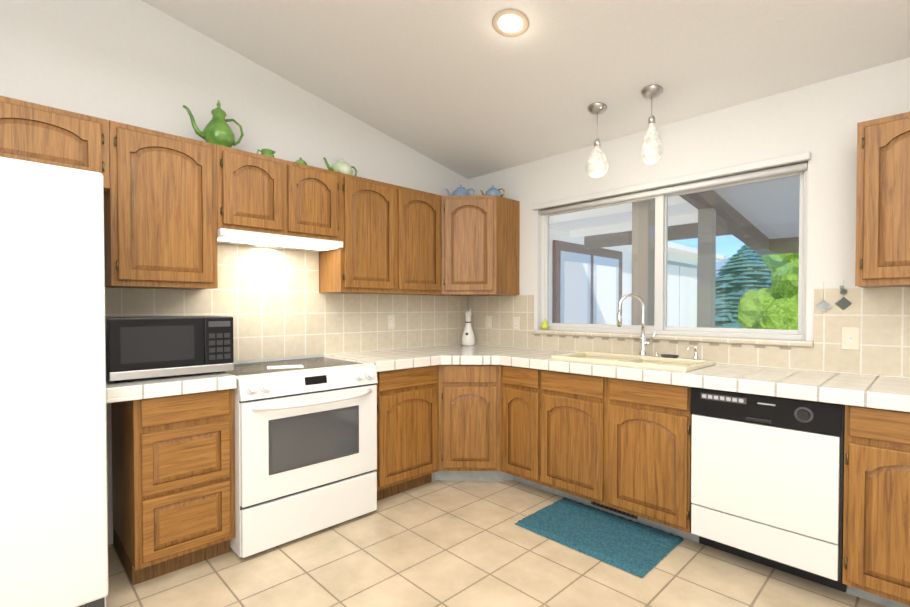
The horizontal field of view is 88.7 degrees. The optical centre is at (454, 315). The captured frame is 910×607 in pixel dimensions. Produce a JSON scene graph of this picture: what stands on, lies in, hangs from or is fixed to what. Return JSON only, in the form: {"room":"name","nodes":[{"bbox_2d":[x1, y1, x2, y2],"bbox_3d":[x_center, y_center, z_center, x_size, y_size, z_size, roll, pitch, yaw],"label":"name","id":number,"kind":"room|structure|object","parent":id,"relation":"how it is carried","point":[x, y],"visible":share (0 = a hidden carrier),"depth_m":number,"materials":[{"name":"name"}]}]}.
{"room":"kitchen","nodes":[
{"label":"kitchen","id":0,"kind":"room"},
{"bbox_2d":[0,0,467,544],"bbox_3d":[-2.030,-0.745,2.386,6.150,3.950,0.150,-1,1,-44],"label":"wall","id":1,"kind":"structure","parent":0,"point":[138,64],"depth_m":2.65,"materials":[{"name":"paint"}]},
{"bbox_2d":[0,95,109,193],"bbox_3d":[-2.105,-0.766,1.985,0.985,0.325,0.316,-1,1,-44],"label":"upper cabinet","id":2,"kind":"object","parent":1,"relation":"attached to","point":[35,132],"visible":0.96,"depth_m":2.08,"materials":[{"name":"brown wood"}]},
{"bbox_2d":[104,120,217,289],"bbox_3d":[-1.579,-0.542,2.498,0.476,0.790,0.316,-1,1,-44],"label":"upper cabinet","id":3,"kind":"object","parent":1,"relation":"attached to","point":[160,213],"visible":1,"depth_m":2.37,"materials":[{"name":"brown wood"}]},
{"bbox_2d":[216,145,339,240],"bbox_3d":[-1.133,-0.714,2.927,0.760,0.460,0.316,-1,1,-44],"label":"upper cabinet","id":4,"kind":"object","parent":1,"relation":"attached to","point":[262,193],"visible":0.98,"depth_m":2.77,"materials":[{"name":"brown wood"}]},
{"bbox_2d":[183,100,243,147],"bbox_3d":[-1.385,-1.095,2.679,0.326,0.307,0.168,-1,1,-44],"label":"teapot","id":5,"kind":"object","parent":4,"relation":"on","point":[217,130],"visible":0.83,"depth_m":2.65,"materials":[{"name":"ceramic"}]},
{"bbox_2d":[257,149,274,156],"bbox_3d":[-1.171,-0.989,2.888,0.116,0.087,0.084,-1,1,-44],"label":"creamer","id":6,"kind":"object","parent":4,"relation":"on","point":[268,152],"visible":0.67,"depth_m":2.86,"materials":[{"name":"ceramic"}]},
{"bbox_2d":[217,228,342,251],"bbox_3d":[-1.121,-0.459,2.919,0.756,0.046,0.333,-1,1,-44],"label":"range hood","id":7,"kind":"object","parent":4,"relation":"attached to","point":[246,238],"visible":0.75,"depth_m":2.82,"materials":[{"name":"white metal"}]},
{"bbox_2d":[296,157,306,164],"bbox_3d":[-1.008,-0.991,3.045,0.111,0.086,0.080,-1,1,-44],"label":"sugar bowl","id":8,"kind":"object","parent":4,"relation":"on","point":[300,161],"visible":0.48,"depth_m":3.02,"materials":[{"name":"ceramic"}]},
{"bbox_2d":[105,243,467,361],"bbox_3d":[-0.892,-0.103,3.387,2.833,0.773,0.008,-1,1,-44],"label":"backsplash","id":9,"kind":"structure","parent":1,"relation":"attached to","point":[274,303],"depth_m":3.17,"materials":[{"name":"tile"}]},
{"bbox_2d":[387,315,394,328],"bbox_3d":[-0.514,0.054,3.744,0.072,0.116,0.008,-1,1,-44],"label":"outlet","id":10,"kind":"object","parent":9,"relation":"attached to","point":[390,321],"visible":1,"depth_m":3.74,"materials":[{"name":"beige plastic"}]},
{"bbox_2d":[319,173,441,294],"bbox_3d":[-0.532,-0.558,3.513,0.911,0.790,0.316,-1,1,-44],"label":"upper cabinet","id":11,"kind":"object","parent":1,"relation":"attached to","point":[391,237],"visible":1,"depth_m":3.33,"materials":[{"name":"brown wood"}]},
{"bbox_2d":[323,157,356,175],"bbox_3d":[-0.799,-1.026,3.248,0.267,0.150,0.152,-1,1,-44],"label":"teapot","id":12,"kind":"object","parent":11,"relation":"on","point":[341,166],"visible":0.79,"depth_m":3.19,"materials":[{"name":"ceramic"}]},
{"bbox_2d":[436,195,519,295],"bbox_3d":[0.116,-0.565,3.938,0.607,0.790,0.607,-1,1,-44],"label":"upper cabinet","id":13,"kind":"object","parent":1,"relation":"attached to","point":[480,245],"visible":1,"depth_m":3.72,"materials":[{"name":"brown wood"}]},
{"bbox_2d":[445,185,474,195],"bbox_3d":[0.047,-1.038,3.967,0.152,0.150,0.233,-1,1,-44],"label":"teapot","id":14,"kind":"object","parent":13,"relation":"on","point":[460,191],"visible":0.67,"depth_m":3.91,"materials":[{"name":"ceramic"}]},
{"bbox_2d":[480,185,504,196],"bbox_3d":[0.316,-1.030,3.934,0.135,0.134,0.235,-1,1,-44],"label":"teapot","id":15,"kind":"object","parent":13,"relation":"on","point":[492,190],"visible":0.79,"depth_m":3.88,"materials":[{"name":"ceramic"}]},
{"bbox_2d":[106,480,885,606],"bbox_3d":[-0.377,1.307,0.714,6.150,0.100,4.900,-1,1,-44],"label":"floor","id":16,"kind":"structure","parent":0,"point":[450,543],"depth_m":2.23,"materials":[{"name":"tile"}]},
{"bbox_2d":[0,157,108,606],"bbox_3d":[-1.958,0.340,1.778,0.923,1.800,0.841,-1,1,-44],"label":"refrigerator","id":17,"kind":"object","parent":16,"relation":"on","point":[53,498],"visible":1,"depth_m":1.72,"materials":[{"name":"white metal"}]},
{"bbox_2d":[111,389,234,585],"bbox_3d":[-1.470,0.789,2.417,0.423,0.880,0.617,-1,1,-44],"label":"drawer stack","id":18,"kind":"object","parent":16,"relation":"on","point":[173,487],"visible":0.98,"depth_m":2.19,"materials":[{"name":"brown wood"}]},
{"bbox_2d":[106,371,236,402],"bbox_3d":[-1.498,0.332,2.365,0.526,0.064,0.643,-1,1,-44],"label":"countertop","id":19,"kind":"structure","parent":18,"relation":"on","point":[138,389],"depth_m":2.13,"materials":[{"name":"tile"}]},
{"bbox_2d":[105,316,233,381],"bbox_3d":[-1.466,0.153,2.365,0.530,0.290,0.386,-1,1,-44],"label":"microwave","id":20,"kind":"object","parent":19,"relation":"on","point":[139,347],"visible":0.98,"depth_m":2.20,"materials":[{"name":"black plastic"}]},
{"bbox_2d":[225,357,377,557],"bbox_3d":[-0.980,0.764,2.801,0.808,0.918,0.742,-1,1,-44],"label":"range","id":21,"kind":"object","parent":16,"relation":"on","point":[305,446],"visible":0.94,"depth_m":2.53,"materials":[{"name":"white metal"}]},
{"bbox_2d":[375,365,438,500],"bbox_3d":[-0.526,0.775,3.332,0.575,0.880,0.617,-1,1,-44],"label":"base cabinet","id":22,"kind":"object","parent":16,"relation":"on","point":[408,429],"visible":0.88,"depth_m":3.11,"materials":[{"name":"brown wood"}]},
{"bbox_2d":[432,365,513,480],"bbox_3d":[0.112,0.768,3.745,0.912,0.880,0.912,-1,1,-44],"label":"base cabinet","id":23,"kind":"object","parent":16,"relation":"on","point":[469,422],"visible":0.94,"depth_m":3.31,"materials":[{"name":"brown wood"}]},
{"bbox_2d":[324,347,543,371],"bbox_3d":[-0.190,0.319,3.168,0.840,0.064,1.309,-1,1,-44],"label":"countertop","id":24,"kind":"structure","parent":23,"relation":"on","point":[394,359],"depth_m":3.27,"materials":[{"name":"tile"}]},
{"bbox_2d":[432,344,571,355],"bbox_3d":[0.338,0.302,3.679,0.450,0.047,1.309,-1,1,-44],"label":"countertop","id":25,"kind":"structure","parent":23,"relation":"on","point":[483,348],"depth_m":3.67,"materials":[{"name":"tile"}]},
{"bbox_2d":[462,308,474,345],"bbox_3d":[0.119,0.101,4.141,0.120,0.336,0.120,-1,1,-44],"label":"ceramic bottle","id":26,"kind":"object","parent":25,"relation":"on","point":[468,337],"visible":1,"depth_m":4.11,"materials":[{"name":"white ceramic"}]},
{"bbox_2d":[424,346,909,411],"bbox_3d":[1.176,0.325,2.829,0.649,0.064,3.698,-1,1,-44],"label":"countertop","id":27,"kind":"structure","parent":23,"relation":"on","point":[877,392],"depth_m":2.22,"materials":[{"name":"tile"}]},
{"bbox_2d":[551,351,714,372],"bbox_3d":[1.089,0.361,2.914,0.476,0.191,0.846,-1,1,-44],"label":"sink","id":28,"kind":"object","parent":27,"relation":"in","point":[685,365],"visible":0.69,"depth_m":2.87,"materials":[{"name":"beige ceramic"}]},
{"bbox_2d":[660,354,678,357],"bbox_3d":[1.350,0.257,2.928,0.072,0.014,0.117,-1,1,-44],"label":"dish","id":29,"kind":"object","parent":28,"relation":"on","point":[669,355],"visible":1,"depth_m":2.91,"materials":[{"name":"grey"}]},
{"bbox_2d":[686,346,699,358],"bbox_3d":[1.439,0.227,2.811,0.083,0.078,0.054,-1,1,-44],"label":"soap dispenser","id":30,"kind":"object","parent":28,"relation":"on","point":[695,356],"visible":1,"depth_m":2.81,"materials":[{"name":"silver metal"}]},
{"bbox_2d":[617,293,655,355],"bbox_3d":[1.179,0.060,3.010,0.188,0.406,0.200,-1,1,-44],"label":"faucet","id":31,"kind":"object","parent":27,"relation":"on","point":[643,344],"visible":1,"depth_m":3.03,"materials":[{"name":"silver metal"}]},
{"bbox_2d":[501,365,552,492],"bbox_3d":[0.656,0.774,3.396,0.617,0.880,0.342,-1,1,-44],"label":"base cabinet","id":32,"kind":"object","parent":16,"relation":"on","point":[520,425],"visible":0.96,"depth_m":3.17,"materials":[{"name":"brown wood"}]},
{"bbox_2d":[514,497,683,577],"bbox_3d":[0.798,1.213,2.632,0.526,0.026,0.766,-1,1,-44],"label":"rug","id":33,"kind":"object","parent":16,"relation":"on","point":[634,548],"visible":1,"depth_m":2.56,"materials":[{"name":"teal fabric"}]},
{"bbox_2d":[540,370,698,542],"bbox_3d":[1.099,0.781,2.939,0.617,0.880,0.932,-1,1,-44],"label":"base cabinet","id":34,"kind":"object","parent":16,"relation":"on","point":[623,445],"visible":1,"depth_m":2.66,"materials":[{"name":"brown wood"}]},
{"bbox_2d":[591,501,637,518],"bbox_3d":[0.972,1.169,2.855,0.008,0.070,0.300,-1,1,-44],"label":"air vent","id":35,"kind":"object","parent":34,"relation":"attached to","point":[614,510],"visible":0.29,"depth_m":2.85,"materials":[{"name":"grey"}]},
{"bbox_2d":[690,387,846,591],"bbox_3d":[1.619,0.798,2.371,0.625,0.864,0.606,-1,1,-44],"label":"dishwasher","id":36,"kind":"object","parent":16,"relation":"on","point":[767,480],"visible":0.92,"depth_m":2.14,"materials":[{"name":"white plastic"}]},
{"bbox_2d":[842,405,909,606],"bbox_3d":[2.161,0.799,1.843,0.617,0.880,0.900,-1,1,-44],"label":"base cabinet","id":37,"kind":"object","parent":16,"relation":"on","point":[876,537],"visible":1,"depth_m":1.88,"materials":[{"name":"brown wood"}]},
{"bbox_2d":[142,0,909,178],"bbox_3d":[-0.377,-1.868,0.662,6.150,1.368,4.900,-1,1,-44],"label":"ceiling","id":38,"kind":"structure","parent":0,"point":[464,88],"depth_m":2.60,"materials":[{"name":"paint"}]},
{"bbox_2d":[492,9,528,36],"bbox_3d":[0.281,-1.478,2.359,0.185,0.043,0.188,-1,1,-44],"label":"recessed light","id":39,"kind":"object","parent":38,"relation":"in","point":[506,21],"visible":1,"depth_m":2.35,"materials":[{"name":"beige glass"}]},
{"bbox_2d":[586,102,608,177],"bbox_3d":[0.910,-1.108,2.978,0.142,0.457,0.142,-1,1,-44],"label":"pendant light","id":40,"kind":"object","parent":38,"relation":"hanging from","point":[597,165],"visible":0.98,"depth_m":2.94,"materials":[{"name":"white glass"}]},
{"bbox_2d":[641,85,662,164],"bbox_3d":[1.159,-1.108,2.741,0.118,0.444,0.120,-1,1,-44],"label":"pendant light","id":41,"kind":"object","parent":38,"relation":"hanging from","point":[651,150],"visible":1,"depth_m":2.71,"materials":[{"name":"white glass"}]},
{"bbox_2d":[468,57,909,341],"bbox_3d":[1.777,-0.751,2.768,0.150,3.950,4.600,-1,1,-44],"label":"wall","id":42,"kind":"structure","parent":0,"point":[819,121],"depth_m":2.62,"materials":[{"name":"paint"}]},
{"bbox_2d":[532,329,812,346],"bbox_3d":[1.302,0.144,3.183,0.085,0.031,1.845,-1,1,-44],"label":"window sill","id":43,"kind":"structure","parent":42,"relation":"attached to","point":[786,342],"depth_m":2.93,"materials":[{"name":"beige tile"}]},
{"bbox_2d":[541,319,548,329],"bbox_3d":[0.728,0.070,3.764,0.062,0.096,0.062,-1,1,-44],"label":"pear","id":44,"kind":"object","parent":43,"relation":"on","point":[544,325],"visible":0.98,"depth_m":3.75,"materials":[{"name":"yellow food"}]},
{"bbox_2d":[537,160,808,340],"bbox_3d":[1.339,-0.364,3.210,0.124,0.991,1.787,-1,1,-44],"label":"window","id":45,"kind":"structure","parent":42,"relation":"in","point":[661,257],"depth_m":3.14,"materials":[{"name":"clear glass"}]},
{"bbox_2d":[532,151,810,214],"bbox_3d":[1.292,-0.848,3.167,0.090,0.080,1.820,-1,1,-44],"label":"shade valance","id":46,"kind":"object","parent":45,"relation":"attached to","point":[774,162],"visible":1,"depth_m":2.96,"materials":[{"name":"white plastic"}]},
{"bbox_2d":[468,287,909,377],"bbox_3d":[1.410,0.068,3.045,0.008,0.443,3.689,-1,1,-44],"label":"backsplash","id":47,"kind":"structure","parent":42,"relation":"attached to","point":[879,318],"depth_m":2.50,"materials":[{"name":"tile"}]},
{"bbox_2d":[485,316,491,328],"bbox_3d":[0.300,0.066,4.178,0.008,0.116,0.072,-1,1,-44],"label":"outlet","id":48,"kind":"object","parent":47,"relation":"attached to","point":[488,322],"visible":1,"depth_m":4.17,"materials":[{"name":"beige plastic"}]},
{"bbox_2d":[513,317,519,330],"bbox_3d":[0.519,0.072,3.951,0.008,0.116,0.072,-1,1,-44],"label":"outlet","id":49,"kind":"object","parent":47,"relation":"attached to","point":[516,323],"visible":1,"depth_m":3.95,"materials":[{"name":"beige plastic"}]},
{"bbox_2d":[534,334,803,350],"bbox_3d":[1.277,0.174,3.176,0.002,0.016,1.792,-1,1,-44],"label":"accent strip","id":50,"kind":"object","parent":47,"relation":"attached to","point":[721,344],"visible":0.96,"depth_m":2.97,"materials":[{"name":"beige tile"}]},
{"bbox_2d":[841,327,859,349],"bbox_3d":[2.029,0.120,2.389,0.016,0.116,0.072,-1,1,-44],"label":"light switch","id":51,"kind":"object","parent":47,"relation":"attached to","point":[850,338],"visible":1,"depth_m":2.39,"materials":[{"name":"beige plastic"}]},
{"bbox_2d":[815,282,831,312],"bbox_3d":[1.953,-0.093,2.466,0.012,0.160,0.074,-1,1,-44],"label":"suncatcher","id":52,"kind":"object","parent":42,"relation":"hanging from","point":[823,305],"visible":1,"depth_m":2.46,"materials":[{"name":"white glass"}]},
{"bbox_2d":[835,280,851,309],"bbox_3d":[2.010,-0.104,2.407,0.032,0.157,0.069,-1,1,-44],"label":"suncatcher","id":53,"kind":"object","parent":42,"relation":"hanging from","point":[843,303],"visible":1,"depth_m":2.40,"materials":[{"name":"grey glass"}]},
{"bbox_2d":[855,112,909,287],"bbox_3d":[2.269,-0.508,1.926,0.316,0.750,0.900,-1,1,-44],"label":"upper cabinet","id":54,"kind":"object","parent":42,"relation":"attached to","point":[882,259],"visible":1,"depth_m":2.08,"materials":[{"name":"brown wood"}]},
{"label":"outside","id":55,"kind":"structure","parent":0,"visible":0},
{"bbox_2d":[716,257,731,278],"bbox_3d":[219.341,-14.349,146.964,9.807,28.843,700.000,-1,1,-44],"label":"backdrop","id":56,"kind":"structure","parent":55,"point":[719,263],"depth_m":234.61,"materials":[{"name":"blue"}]},
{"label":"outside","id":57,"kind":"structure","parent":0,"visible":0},
{"bbox_3d":[113.695,-0.019,100.519,296.590,0.300,180.000,-1,1,-44],"label":"lawn","id":58,"kind":"structure","parent":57,"visible":0},
{"bbox_2d":[549,226,725,326],"bbox_3d":[3.406,-0.156,9.475,11.490,2.940,0.550,-1,1,-44],"label":"wall","id":59,"kind":"structure","parent":58,"relation":"on","point":[560,263],"depth_m":9.05,"materials":[{"name":"white paint"}]},
{"bbox_2d":[549,196,731,248],"bbox_3d":[1.763,-1.288,5.691,3.890,0.388,2.570,-1,1,-44],"label":"roof","id":60,"kind":"structure","parent":59,"relation":"attached to","point":[692,234],"depth_m":6.69,"materials":[{"name":"white"}]},
{"bbox_2d":[715,245,771,327],"bbox_3d":[20.819,-2.138,33.147,11.894,6.868,11.237,-1,1,-44],"label":"spruce tree","id":61,"kind":"object","parent":58,"relation":"on","point":[743,283],"depth_m":31.44,"materials":[{"name":"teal plant"}]},
{"bbox_2d":[737,253,798,329],"bbox_3d":[8.886,-1.329,12.110,3.085,5.201,2.652,-1,1,-44],"label":"tree","id":62,"kind":"object","parent":58,"relation":"on","point":[759,306],"depth_m":11.80,"materials":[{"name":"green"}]},
{"bbox_3d":[6.291,1.370,5.158,9.590,0.030,10.500,-1,1,-44],"label":"patio slab","id":63,"kind":"object","parent":58,"relation":"on","visible":0},
{"bbox_2d":[631,199,654,325],"bbox_3d":[1.395,0.123,3.457,0.120,2.517,0.120,-1,1,-44],"label":"patio post","id":64,"kind":"object","parent":63,"relation":"on","point":[648,294],"depth_m":3.41,"materials":[{"name":"beige"}]},
{"bbox_2d":[679,175,799,254],"bbox_3d":[4.321,-1.072,2.875,3.640,0.716,5.020,-1,1,-44],"label":"roof","id":65,"kind":"structure","parent":64,"relation":"on","point":[767,246],"depth_m":4.69,"materials":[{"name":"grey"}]},
{"bbox_2d":[697,208,715,327],"bbox_3d":[2.379,0.184,4.411,0.120,2.363,0.120,-1,1,-44],"label":"patio post","id":66,"kind":"object","parent":63,"relation":"on","point":[704,238],"depth_m":4.36,"materials":[{"name":"beige"}]}
]}

